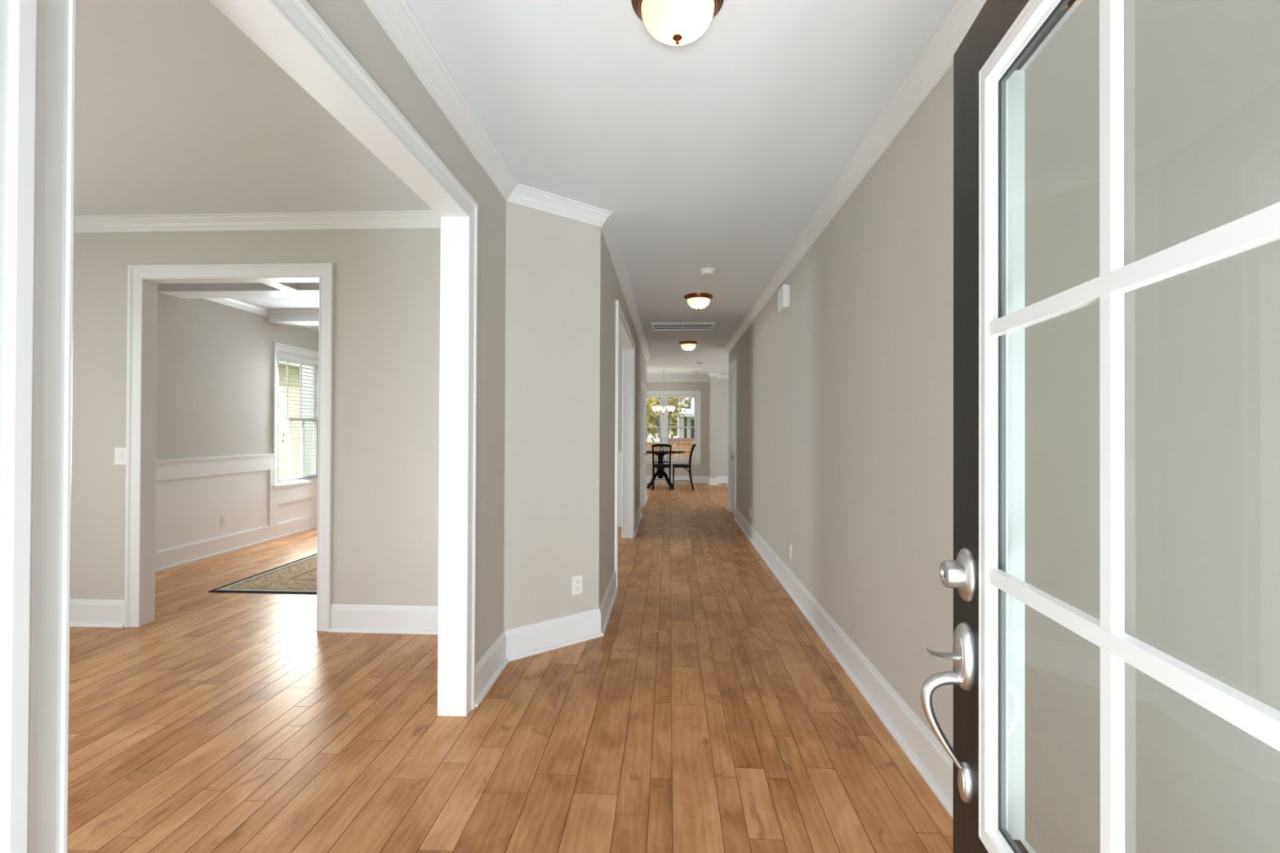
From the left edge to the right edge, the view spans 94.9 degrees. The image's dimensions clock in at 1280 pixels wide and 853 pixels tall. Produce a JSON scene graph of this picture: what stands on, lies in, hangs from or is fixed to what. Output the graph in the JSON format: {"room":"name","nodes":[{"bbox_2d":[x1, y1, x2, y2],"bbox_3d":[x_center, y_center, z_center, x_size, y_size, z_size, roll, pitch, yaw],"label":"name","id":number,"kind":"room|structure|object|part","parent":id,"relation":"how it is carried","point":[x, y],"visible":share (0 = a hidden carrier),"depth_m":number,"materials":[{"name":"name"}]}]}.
{"room":"entrance hallway","nodes":[
{"label":"entrance hallway","id":0,"kind":"room"},
{"bbox_2d":[156,292,319,460],"bbox_3d":[-4.456,-0.008,7.831,0.150,2.743,14.800,0,0,3],"label":"wall","id":1,"kind":"structure","parent":0,"point":[215,391],"depth_m":6.18,"materials":[{"name":"beige paint"}]},
{"bbox_2d":[155,453,275,572],"bbox_3d":[-4.477,0.832,5.589,0.036,1.035,2.960,0,0,3],"label":"wainscot","id":2,"kind":"structure","parent":1,"relation":"attached to","point":[193,495],"depth_m":6.10,"materials":[{"name":"white paint"}]},
{"bbox_3d":[-4.492,0.842,5.589,0.006,1.015,2.960,0,0,3],"label":"backing panel","id":3,"kind":"part","parent":2,"relation":"part of","materials":[{"name":"white paint"}]},
{"bbox_3d":[-4.476,0.333,5.592,0.034,0.038,2.960,0,0,3],"label":"chair rail","id":4,"kind":"part","parent":2,"relation":"part of","materials":[{"name":"white paint"}]},
{"bbox_2d":[221,515,226,526],"bbox_3d":[-4.450,1.010,6.292,0.009,0.118,0.072,0,0,3],"label":"outlet","id":5,"kind":"object","parent":2,"relation":"attached to","point":[224,522],"visible":1,"depth_m":6.29,"materials":[{"name":"white plastic"}]},
{"bbox_2d":[271,342,318,490],"bbox_3d":[-4.441,-0.103,7.626,0.200,1.820,1.150,0,0,3],"label":"window","id":6,"kind":"structure","parent":1,"relation":"in","point":[278,348],"depth_m":7.49,"materials":[{"name":"white paint"}]},
{"bbox_2d":[278,353,318,480],"bbox_3d":[-4.407,-0.115,7.624,0.058,1.560,0.884,0,0,3],"label":"window blind","id":7,"kind":"object","parent":6,"relation":"attached to","point":[282,356],"visible":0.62,"depth_m":7.56,"materials":[{"name":"white paint"}]},
{"bbox_3d":[-4.404,-0.340,7.259,0.002,1.020,0.018,0,0,3],"label":"pull cord","id":8,"kind":"part","parent":7,"relation":"part of","materials":[{"name":"white plastic"}]},
{"bbox_3d":[-4.417,0.657,7.619,0.038,0.018,0.878,0,0,3],"label":"rail","id":9,"kind":"part","parent":7,"relation":"part of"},
{"bbox_3d":[-4.410,-0.866,7.629,0.045,0.058,0.884,0,0,3],"label":"head rail","id":10,"kind":"part","parent":7,"relation":"part of","materials":[{"name":"white paint"}]},
{"bbox_3d":[-4.460,0.287,7.624,0.035,0.800,0.890,0,0,3],"label":"sash","id":11,"kind":"part","parent":6,"relation":"part of","materials":[{"name":"white paint"}]},
{"bbox_3d":[-4.496,-0.485,7.631,0.035,0.825,0.890,0,0,3],"label":"sash","id":12,"kind":"part","parent":6,"relation":"part of","materials":[{"name":"white paint"}]},
{"bbox_2d":[274,484,317,539],"bbox_3d":[-4.373,1.071,7.697,0.036,0.585,1.265,0,0,3],"label":"wainscot","id":13,"kind":"structure","parent":1,"relation":"attached to","point":[295,509],"depth_m":7.47,"materials":[{"name":"white paint"}]},
{"bbox_3d":[-4.388,1.071,7.698,0.006,0.585,1.265,0,0,3],"label":"backing panel","id":14,"kind":"part","parent":13,"relation":"part of","materials":[{"name":"white paint"}]},
{"bbox_2d":[158,282,319,325],"bbox_3d":[-2.357,-1.310,6.136,4.199,0.142,4.235,0,0,3],"label":"ceiling","id":15,"kind":"structure","parent":0,"point":[308,291],"depth_m":5.49,"materials":[{"name":"white paint"}]},
{"bbox_2d":[70,228,439,605],"bbox_3d":[-2.718,-0.026,3.977,3.704,2.743,0.098,0,0,3],"label":"wall","id":16,"kind":"structure","parent":0,"point":[387,281],"depth_m":3.89,"materials":[{"name":"beige paint"}]},
{"bbox_2d":[70,599,124,627],"bbox_3d":[-4.015,1.253,3.966,1.124,0.174,0.035,0,0,3],"label":"baseboard","id":17,"kind":"structure","parent":16,"relation":"attached to","point":[83,612],"depth_m":3.95,"materials":[{"name":"white paint"}]},
{"bbox_2d":[114,447,125,465],"bbox_3d":[-3.501,0.200,3.960,0.090,0.118,0.010,0,0,3],"label":"light switch","id":18,"kind":"object","parent":16,"relation":"attached to","point":[119,452],"visible":1,"depth_m":3.96,"materials":[{"name":"white plastic"}]},
{"bbox_2d":[124,262,334,631],"bbox_3d":[-2.738,0.131,3.977,1.415,2.429,0.148,0,0,3],"label":"door frame","id":19,"kind":"structure","parent":16,"relation":"attached to","point":[143,280],"depth_m":3.94,"materials":[{"name":"white paint"}]},
{"bbox_2d":[74,210,440,232],"bbox_3d":[-2.804,-1.366,2.145,3.704,0.087,3.588,0,0,3],"label":"crown molding","id":20,"kind":"structure","parent":16,"relation":"attached to","point":[397,219],"depth_m":3.89,"materials":[{"name":"white paint"}]},
{"bbox_2d":[328,604,438,634],"bbox_3d":[-1.482,1.260,3.357,1.165,0.174,0.999,0,0,3],"label":"baseboard","id":21,"kind":"structure","parent":16,"relation":"attached to","point":[344,618],"depth_m":3.85,"materials":[{"name":"white paint"}]},
{"bbox_2d":[306,0,506,664],"bbox_3d":[-0.915,-0.032,1.826,0.110,2.743,3.156,0,0,3],"label":"wall","id":22,"kind":"structure","parent":0,"point":[353,23],"depth_m":2.98,"materials":[{"name":"beige paint"}]},
{"bbox_2d":[0,0,478,852],"bbox_3d":[-0.916,0.128,1.792,0.162,2.421,2.086,0,0,3],"label":"door frame","id":23,"kind":"structure","parent":22,"relation":"attached to","point":[37,37],"depth_m":0.90,"materials":[{"name":"white paint"}]},
{"bbox_3d":[-0.983,0.128,1.836,0.025,2.421,2.006,0,0,3],"label":"casing","id":24,"kind":"part","parent":23,"relation":"part of","materials":[{"name":"white paint"}]},
{"bbox_2d":[475,568,618,706],"bbox_3d":[-0.420,1.268,3.838,0.372,0.174,2.177,0,0,21],"label":"baseboard","id":25,"kind":"structure","parent":22,"relation":"attached to","point":[522,642],"depth_m":3.53,"materials":[{"name":"white paint"}]},
{"bbox_2d":[67,482,952,852],"bbox_3d":[0.015,1.456,7.599,9.287,0.150,15.000,0,0,3],"label":"floor","id":26,"kind":"structure","parent":0,"point":[708,713],"depth_m":2.58,"materials":[{"name":"brown wood"}]},
{"bbox_2d":[208,553,316,594],"bbox_3d":[-2.289,1.358,6.219,2.300,0.008,3.000,0,0,3],"label":"area rug","id":27,"kind":"object","parent":26,"relation":"on","point":[298,576],"visible":0.2,"depth_m":5.09,"materials":[{"name":"beige fabric"}]},
{"bbox_2d":[651,444,671,490],"bbox_3d":[0.491,0.904,13.267,0.440,1.036,0.528,0,0,3],"label":"dining chair","id":28,"kind":"object","parent":26,"relation":"on","point":[654,465],"visible":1,"depth_m":13.10,"materials":[{"name":"black wood"}]},
{"bbox_3d":[0.290,0.658,13.101,0.042,0.494,0.134,0,0,12],"label":"post","id":29,"kind":"part","parent":28,"relation":"part of","materials":[{"name":"black wood"}]},
{"bbox_3d":[0.291,1.161,13.104,0.038,0.518,0.118,0,0,10],"label":"leg","id":30,"kind":"part","parent":28,"relation":"part of","materials":[{"name":"black wood"}]},
{"bbox_3d":[0.481,0.424,13.041,0.410,0.078,0.067,0,0,3],"label":"rail","id":31,"kind":"part","parent":28,"relation":"part of","materials":[{"name":"black wood"}]},
{"bbox_3d":[0.494,0.876,13.326,0.410,0.040,0.410,0,0,3],"label":"seat","id":32,"kind":"part","parent":28,"relation":"part of","materials":[{"name":"black wood"}]},
{"bbox_3d":[0.493,0.908,13.316,0.400,0.025,0.400,0,0,3],"label":"seat frame","id":33,"kind":"part","parent":28,"relation":"part of","materials":[{"name":"black wood"}]},
{"bbox_3d":[0.671,1.163,13.086,0.038,0.518,0.118,0,0,-4],"label":"leg","id":34,"kind":"part","parent":28,"relation":"part of","materials":[{"name":"black wood"}]},
{"bbox_3d":[0.676,0.659,13.082,0.042,0.494,0.134,0,0,-6],"label":"post","id":35,"kind":"part","parent":28,"relation":"part of","materials":[{"name":"black wood"}]},
{"bbox_2d":[646,450,684,488],"bbox_3d":[0.479,1.004,13.737,1.150,0.846,1.150,0,0,3],"label":"dining table","id":36,"kind":"object","parent":26,"relation":"on","point":[660,472],"visible":0.73,"depth_m":13.62,"materials":[{"name":"black wood"}]},
{"bbox_2d":[672,444,695,489],"bbox_3d":[1.001,0.907,13.381,0.528,1.036,0.440,0,0,3],"label":"dining chair","id":37,"kind":"object","parent":26,"relation":"on","point":[674,465],"visible":1,"depth_m":13.19,"materials":[{"name":"black wood"}]},
{"bbox_3d":[0.754,1.162,13.205,0.041,0.513,0.033,0,0,-20],"label":"leg","id":38,"kind":"part","parent":37,"relation":"part of","materials":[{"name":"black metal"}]},
{"bbox_3d":[0.942,0.878,13.384,0.410,0.040,0.410,0,0,3],"label":"seat","id":39,"kind":"part","parent":37,"relation":"part of","materials":[{"name":"black wood"}]},
{"bbox_3d":[0.952,0.911,13.383,0.400,0.025,0.400,0,0,3],"label":"seat frame","id":40,"kind":"part","parent":37,"relation":"part of","materials":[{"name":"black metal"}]},
{"bbox_3d":[1.161,1.166,13.181,0.117,0.518,0.048,0,0,3],"label":"leg","id":41,"kind":"part","parent":37,"relation":"part of","materials":[{"name":"black wood"}]},
{"bbox_3d":[1.170,0.662,13.181,0.134,0.494,0.055,0,0,3],"label":"post","id":42,"kind":"part","parent":37,"relation":"part of","materials":[{"name":"black wood"}]},
{"bbox_2d":[74,0,955,374],"bbox_3d":[0.035,-1.487,7.643,9.300,0.250,15.150,0,0,3],"label":"ceiling","id":43,"kind":"structure","parent":0,"point":[717,150],"depth_m":2.67,"materials":[{"name":"paint"}]},
{"bbox_2d":[652,369,675,415],"bbox_3d":[0.555,-0.784,13.764,0.550,1.070,0.534,0,0,3],"label":"chandelier","id":44,"kind":"object","parent":43,"relation":"hanging from","point":[655,408],"visible":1,"depth_m":13.72,"materials":[{"name":"white glass"}]},
{"bbox_3d":[0.423,-0.413,13.566,0.132,0.125,0.132,0,0,3],"label":"lamp shade","id":45,"kind":"part","parent":44,"relation":"part of","materials":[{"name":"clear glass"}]},
{"bbox_3d":[0.681,-0.412,13.563,0.132,0.125,0.132,0,0,3],"label":"lamp shade","id":46,"kind":"part","parent":44,"relation":"part of","materials":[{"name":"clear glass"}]},
{"bbox_2d":[631,0,724,45],"bbox_3d":[0.122,-1.320,1.910,0.304,0.158,0.304,0,0,3],"label":"ceiling light","id":47,"kind":"object","parent":43,"relation":"attached to","point":[670,22],"visible":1,"depth_m":1.87,"materials":[{"name":"white glass"}]},
{"bbox_2d":[650,322,715,330],"bbox_3d":[0.576,-1.351,7.961,0.840,0.012,0.540,0,0,3],"label":"ceiling vent","id":48,"kind":"object","parent":43,"relation":"in","point":[672,326],"visible":1,"depth_m":7.95,"materials":[{"name":"white metal"}]},
{"bbox_2d":[679,341,697,351],"bbox_3d":[0.773,-1.268,9.402,0.304,0.158,0.304,0,0,3],"label":"ceiling light","id":49,"kind":"object","parent":43,"relation":"attached to","point":[686,345],"visible":1,"depth_m":9.31,"materials":[{"name":"white glass"}]},
{"bbox_3d":[0.773,-1.262,9.402,0.238,0.098,0.238,0,0,3],"label":"lamp shade","id":50,"kind":"part","parent":49,"relation":"part of","materials":[{"name":"white glass"}]},
{"bbox_2d":[684,293,712,311],"bbox_3d":[0.614,-1.290,6.166,0.304,0.158,0.304,0,0,3],"label":"ceiling light","id":51,"kind":"object","parent":43,"relation":"attached to","point":[698,301],"visible":1,"depth_m":6.08,"materials":[{"name":"white glass"}]},
{"bbox_3d":[0.614,-1.284,6.166,0.238,0.098,0.238,0,0,3],"label":"lamp shade","id":52,"kind":"part","parent":51,"relation":"part of","materials":[{"name":"white glass"}]},
{"bbox_2d":[698,267,715,275],"bbox_3d":[0.590,-1.355,5.166,0.140,0.041,0.140,0,0,3],"label":"smoke detector","id":53,"kind":"object","parent":43,"relation":"attached to","point":[705,271],"visible":1,"depth_m":5.12,"materials":[{"name":"white plastic"}]},
{"bbox_2d":[503,201,602,630],"bbox_3d":[-0.575,-0.019,3.663,0.606,2.743,0.546,0,0,3],"label":"wall","id":54,"kind":"structure","parent":0,"point":[553,284],"depth_m":3.59,"materials":[{"name":"beige paint"}]},
{"bbox_2d":[572,574,582,595],"bbox_3d":[-0.395,1.002,3.711,0.078,0.118,0.009,1,0,-40],"label":"outlet","id":55,"kind":"object","parent":54,"relation":"attached to","point":[577,581],"visible":1,"depth_m":3.71,"materials":[{"name":"white plastic"}]},
{"bbox_2d":[617,343,622,451],"bbox_3d":[-2.254,0.005,8.297,4.201,2.743,0.110,0,0,3],"label":"wall","id":56,"kind":"structure","parent":0,"point":[620,411],"depth_m":8.15,"materials":[{"name":"beige paint"}]},
{"bbox_2d":[617,451,622,526],"bbox_3d":[-2.242,0.858,8.218,4.161,1.035,0.036,0,0,3],"label":"wainscot","id":57,"kind":"structure","parent":56,"relation":"attached to","point":[620,453],"depth_m":8.13,"materials":[{"name":"white paint"}]},
{"bbox_3d":[-2.241,0.868,8.233,4.161,1.015,0.006,0,0,3],"label":"backing panel","id":58,"kind":"part","parent":57,"relation":"part of","materials":[{"name":"white paint"}]},
{"bbox_2d":[600,234,646,604],"bbox_3d":[-0.119,0.011,7.842,0.110,2.743,7.848,0,0,3],"label":"wall","id":59,"kind":"structure","parent":0,"point":[611,291],"depth_m":4.52,"materials":[{"name":"beige paint"}]},
{"bbox_2d":[158,0,650,362],"bbox_3d":[-2.270,-1.339,5.954,4.392,0.087,11.250,0,0,3],"label":"crown molding","id":60,"kind":"structure","parent":59,"relation":"attached to","point":[397,19],"depth_m":2.83,"materials":[{"name":"white paint"}]},
{"bbox_2d":[614,300,635,587],"bbox_3d":[-0.204,0.160,6.142,0.160,2.421,2.441,0,0,3],"label":"door frame","id":61,"kind":"structure","parent":59,"relation":"attached to","point":[624,336],"depth_m":7.26,"materials":[{"name":"white paint"}]},
{"bbox_3d":[-0.271,0.160,6.145,0.025,2.421,2.441,0,0,3],"label":"casing","id":62,"kind":"part","parent":61,"relation":"part of","materials":[{"name":"white paint"}]},
{"bbox_2d":[634,503,642,537],"bbox_3d":[-0.027,1.299,8.321,0.035,0.174,1.945,0,0,3],"label":"baseboard","id":63,"kind":"structure","parent":59,"relation":"attached to","point":[638,515],"depth_m":8.17,"materials":[{"name":"white paint"}]},
{"bbox_2d":[640,380,646,513],"bbox_3d":[0.042,0.333,9.808,0.118,2.125,1.031,0,0,3],"label":"door","id":64,"kind":"structure","parent":59,"relation":"in","point":[643,454],"depth_m":10.12,"materials":[{"name":"white paint"}]},
{"bbox_2d":[644,488,648,506],"bbox_3d":[0.107,1.317,11.030,0.035,0.174,1.440,0,0,3],"label":"baseboard","id":65,"kind":"structure","parent":59,"relation":"attached to","point":[646,491],"depth_m":11.22,"materials":[{"name":"white paint"}]},
{"bbox_2d":[646,378,728,476],"bbox_3d":[0.467,0.061,15.070,8.964,2.743,0.150,0,0,3],"label":"wall","id":66,"kind":"structure","parent":0,"point":[702,469],"depth_m":14.93,"materials":[{"name":"beige paint"}]},
{"bbox_2d":[646,394,662,460],"bbox_3d":[0.157,0.018,15.086,0.815,1.675,0.149,0,0,3],"label":"window","id":67,"kind":"structure","parent":66,"relation":"in","point":[660,400],"depth_m":15.04,"materials":[{"name":"white paint"}]},
{"bbox_3d":[0.155,0.413,15.076,0.775,0.845,0.035,0,0,3],"label":"sash","id":68,"kind":"part","parent":67,"relation":"part of","materials":[{"name":"clear glass"}]},
{"bbox_3d":[0.160,-0.384,15.121,0.775,0.830,0.035,0,0,3],"label":"sash","id":69,"kind":"part","parent":67,"relation":"part of","materials":[{"name":"white paint"}]},
{"bbox_2d":[646,391,701,464],"bbox_3d":[0.597,0.022,15.039,1.920,1.870,0.200,0,0,3],"label":"window","id":70,"kind":"structure","parent":66,"relation":"in","point":[695,426],"depth_m":14.97,"materials":[{"name":"white paint"}]},
{"bbox_2d":[646,395,661,458],"bbox_3d":[0.154,0.008,15.034,0.769,1.610,0.045,0,0,3],"label":"window blind","id":71,"kind":"object","parent":70,"relation":"attached to","point":[647,396],"visible":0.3,"depth_m":15.02,"materials":[{"name":"white paint"}]},
{"bbox_3d":[0.157,-0.768,15.039,0.769,0.058,0.045,0,0,3],"label":"head rail","id":72,"kind":"part","parent":71,"relation":"part of","materials":[{"name":"white paint"}]},
{"bbox_3d":[1.059,-0.380,15.076,0.744,0.830,0.035,0,0,3],"label":"sash","id":73,"kind":"part","parent":70,"relation":"part of","materials":[{"name":"clear glass"}]},
{"bbox_3d":[1.054,0.417,15.031,0.744,0.845,0.035,0,0,3],"label":"sash","id":74,"kind":"part","parent":70,"relation":"part of","materials":[{"name":"clear glass"}]},
{"bbox_2d":[666,395,696,458],"bbox_3d":[1.053,0.012,14.989,0.738,1.610,0.045,0,0,3],"label":"window blind","id":75,"kind":"object","parent":70,"relation":"attached to","point":[668,396],"visible":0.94,"depth_m":14.98,"materials":[{"name":"white paint"}]},
{"bbox_3d":[1.057,-0.765,14.994,0.738,0.058,0.045,0,0,3],"label":"head rail","id":76,"kind":"part","parent":75,"relation":"part of","materials":[{"name":"white paint"}]},
{"bbox_2d":[646,378,709,382],"bbox_3d":[-1.089,-1.188,15.071,5.720,0.080,0.020,0,0,3],"label":"trim","id":77,"kind":"structure","parent":66,"relation":"attached to","point":[647,380],"depth_m":14.96,"materials":[{"name":"white paint"}]},
{"bbox_2d":[646,475,728,484],"bbox_3d":[0.426,1.343,14.721,8.800,0.174,0.535,0,0,3],"label":"baseboard","id":78,"kind":"structure","parent":66,"relation":"attached to","point":[695,479],"depth_m":14.92,"materials":[{"name":"white paint"}]},
{"bbox_2d":[646,373,728,378],"bbox_3d":[0.436,-1.270,14.715,8.800,0.087,0.581,0,0,3],"label":"crown molding","id":79,"kind":"structure","parent":66,"relation":"attached to","point":[708,375],"depth_m":14.92,"materials":[{"name":"white paint"}]},
{"bbox_2d":[709,377,717,477],"bbox_3d":[1.828,0.064,14.677,0.155,2.743,0.500,0,0,3],"label":"wall","id":80,"kind":"structure","parent":0,"point":[713,380],"depth_m":14.43,"materials":[{"name":"beige paint"}]},
{"bbox_2d":[728,0,1279,852],"bbox_3d":[1.324,-0.001,5.101,0.110,2.743,9.920,0,0,3],"label":"wall","id":81,"kind":"structure","parent":0,"point":[845,393],"depth_m":1.46,"materials":[{"name":"beige paint"}]},
{"bbox_2d":[726,498,728,511],"bbox_3d":[1.485,1.315,9.898,0.035,0.174,0.305,0,0,3],"label":"baseboard","id":82,"kind":"structure","parent":81,"relation":"attached to","point":[727,508],"depth_m":9.90,"materials":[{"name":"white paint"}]},
{"bbox_2d":[728,358,736,517],"bbox_3d":[1.468,0.188,9.312,0.118,2.421,0.881,0,0,3],"label":"door","id":83,"kind":"structure","parent":81,"relation":"in","point":[732,366],"depth_m":9.42,"materials":[{"name":"white paint"}]},
{"bbox_2d":[777,284,789,312],"bbox_3d":[1.243,-1.105,5.087,0.058,0.194,0.250,0,0,3],"label":"door chime","id":84,"kind":"object","parent":81,"relation":"attached to","point":[784,291],"visible":1,"depth_m":4.97,"materials":[{"name":"white plastic"}]},
{"bbox_2d":[789,543,791,559],"bbox_3d":[1.249,1.036,4.877,0.009,0.118,0.072,0,0,3],"label":"outlet","id":85,"kind":"object","parent":81,"relation":"attached to","point":[790,545],"visible":1,"depth_m":4.86,"materials":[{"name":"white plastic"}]},
{"bbox_2d":[724,0,986,353],"bbox_3d":[1.233,-1.329,5.114,0.082,0.088,9.920,0,0,3],"label":"crown molding","id":86,"kind":"structure","parent":81,"relation":"attached to","point":[936,58],"depth_m":2.66,"materials":[{"name":"white paint"}]},
{"bbox_2d":[733,507,1036,852],"bbox_3d":[1.217,1.279,4.504,0.035,0.174,8.735,0,0,3],"label":"baseboard","id":87,"kind":"structure","parent":81,"relation":"attached to","point":[924,750],"depth_m":2.84,"materials":[{"name":"white paint"}]},
{"bbox_3d":[-1.886,-0.047,0.219,6.038,2.743,0.150,0,0,3],"label":"wall","id":88,"kind":"structure","parent":0,"visible":0},
{"bbox_2d":[920,0,1279,852],"bbox_3d":[0.503,0.315,0.637,0.135,2.020,0.914,0,0,8],"label":"door","id":89,"kind":"structure","parent":88,"relation":"in","point":[985,574],"depth_m":0.92,"materials":[{"name":"white paint"}]},
{"bbox_3d":[0.530,0.399,1.026,0.052,0.018,0.030,0,0,3],"label":"thumb lever","id":90,"kind":"part","parent":89,"relation":"part of","materials":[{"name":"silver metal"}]},
{"bbox_3d":[0.559,0.398,1.020,0.020,0.116,0.062,0,0,8],"label":"handle","id":91,"kind":"part","parent":89,"relation":"part of","materials":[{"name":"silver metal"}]},
{"bbox_3d":[0.509,0.040,0.638,0.017,1.246,0.642,0,0,8],"label":"glass moulding","id":92,"kind":"part","parent":89,"relation":"part of","materials":[{"name":"white paint"}]},
{"bbox_3d":[0.529,0.988,0.629,0.051,0.674,0.610,0,0,8],"label":"panel","id":93,"kind":"part","parent":89,"relation":"part of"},
{"bbox_3d":[0.539,-0.633,0.639,0.045,0.124,0.610,0,0,8],"label":"rail","id":94,"kind":"part","parent":89,"relation":"part of","materials":[{"name":"white wood"}]},
{"bbox_3d":[0.548,0.040,0.633,0.044,1.306,0.702,0,0,8],"label":"interior glass frame","id":95,"kind":"part","parent":89,"relation":"part of","materials":[{"name":"white paint"}]},
{"label":"outside","id":96,"kind":"structure","parent":0,"visible":0},
{"bbox_3d":[1.481,2.059,29.950,120.000,0.150,120.000,0,0,3],"label":"lawn","id":97,"kind":"structure","parent":96,"visible":0},
{"bbox_2d":[278,358,311,478],"bbox_3d":[-11.811,-1.014,8.253,7.180,5.700,13.900,0,0,3],"label":"house","id":98,"kind":"structure","parent":97,"relation":"on","point":[291,415],"depth_m":14.25,"materials":[{"name":"yellow paint"}]},
{"bbox_2d":[301,368,311,475],"bbox_3d":[-12.383,-1.922,22.656,10.800,7.700,5.800,0,0,3],"label":"house","id":99,"kind":"structure","parent":97,"relation":"on","point":[307,426],"depth_m":20.09,"materials":[{"name":"paint"}]},
{"bbox_2d":[646,397,671,424],"bbox_3d":[-0.830,-0.438,23.872,2.961,4.811,4.785,0,0,-30],"label":"tree","id":100,"kind":"object","parent":97,"relation":"on","point":[652,401],"visible":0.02,"depth_m":22.69,"materials":[{"name":"green plant"}]},
{"bbox_2d":[646,407,677,441],"bbox_3d":[-0.747,-1.476,40.766,7.008,7.364,8.900,0,-1,43],"label":"tree","id":101,"kind":"object","parent":97,"relation":"on","point":[655,433],"visible":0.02,"depth_m":40.86,"materials":[{"name":"green plant"}]},
{"bbox_2d":[646,400,677,438],"bbox_3d":[3.061,-1.728,45.211,8.131,7.762,7.168,0,0,25],"label":"tree","id":102,"kind":"object","parent":97,"relation":"on","point":[673,420],"visible":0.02,"depth_m":44.14,"materials":[{"name":"green plant"}]},
{"bbox_2d":[646,441,693,457],"bbox_3d":[0.837,1.222,20.956,12.600,1.400,0.200,0,0,3],"label":"wooden fence","id":103,"kind":"object","parent":97,"relation":"on","point":[674,445],"visible":0.02,"depth_m":20.95,"materials":[{"name":"brown wood"}]},
{"bbox_2d":[646,397,693,438],"bbox_3d":[0.706,-0.223,26.824,4.031,4.414,4.111,0,0,3],"label":"tree","id":104,"kind":"object","parent":97,"relation":"on","point":[670,401],"visible":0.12,"depth_m":26.92,"materials":[{"name":"green plant"}]},
{"bbox_2d":[667,438,693,457],"bbox_3d":[4.532,1.263,24.798,7.400,1.500,0.200,0,0,3],"label":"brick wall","id":105,"kind":"structure","parent":97,"relation":"on","point":[668,439],"depth_m":24.84,"materials":[{"name":"brown brick"}]},
{"bbox_2d":[673,397,694,438],"bbox_3d":[5.608,-2.185,32.077,7.800,8.500,8.200,0,0,3],"label":"house","id":106,"kind":"structure","parent":97,"relation":"on","point":[690,432],"depth_m":29.91,"materials":[{"name":"paint"}]},
{"bbox_3d":[2.181,0.776,28.232,0.120,2.500,0.120,0,0,3],"label":"porch post","id":107,"kind":"part","parent":106,"relation":"part of","materials":[{"name":"white wood"}]},
{"bbox_3d":[2.884,0.690,29.867,0.600,2.100,0.035,0,0,3],"label":"door","id":108,"kind":"part","parent":106,"relation":"part of","materials":[{"name":"white wood"}]}
]}

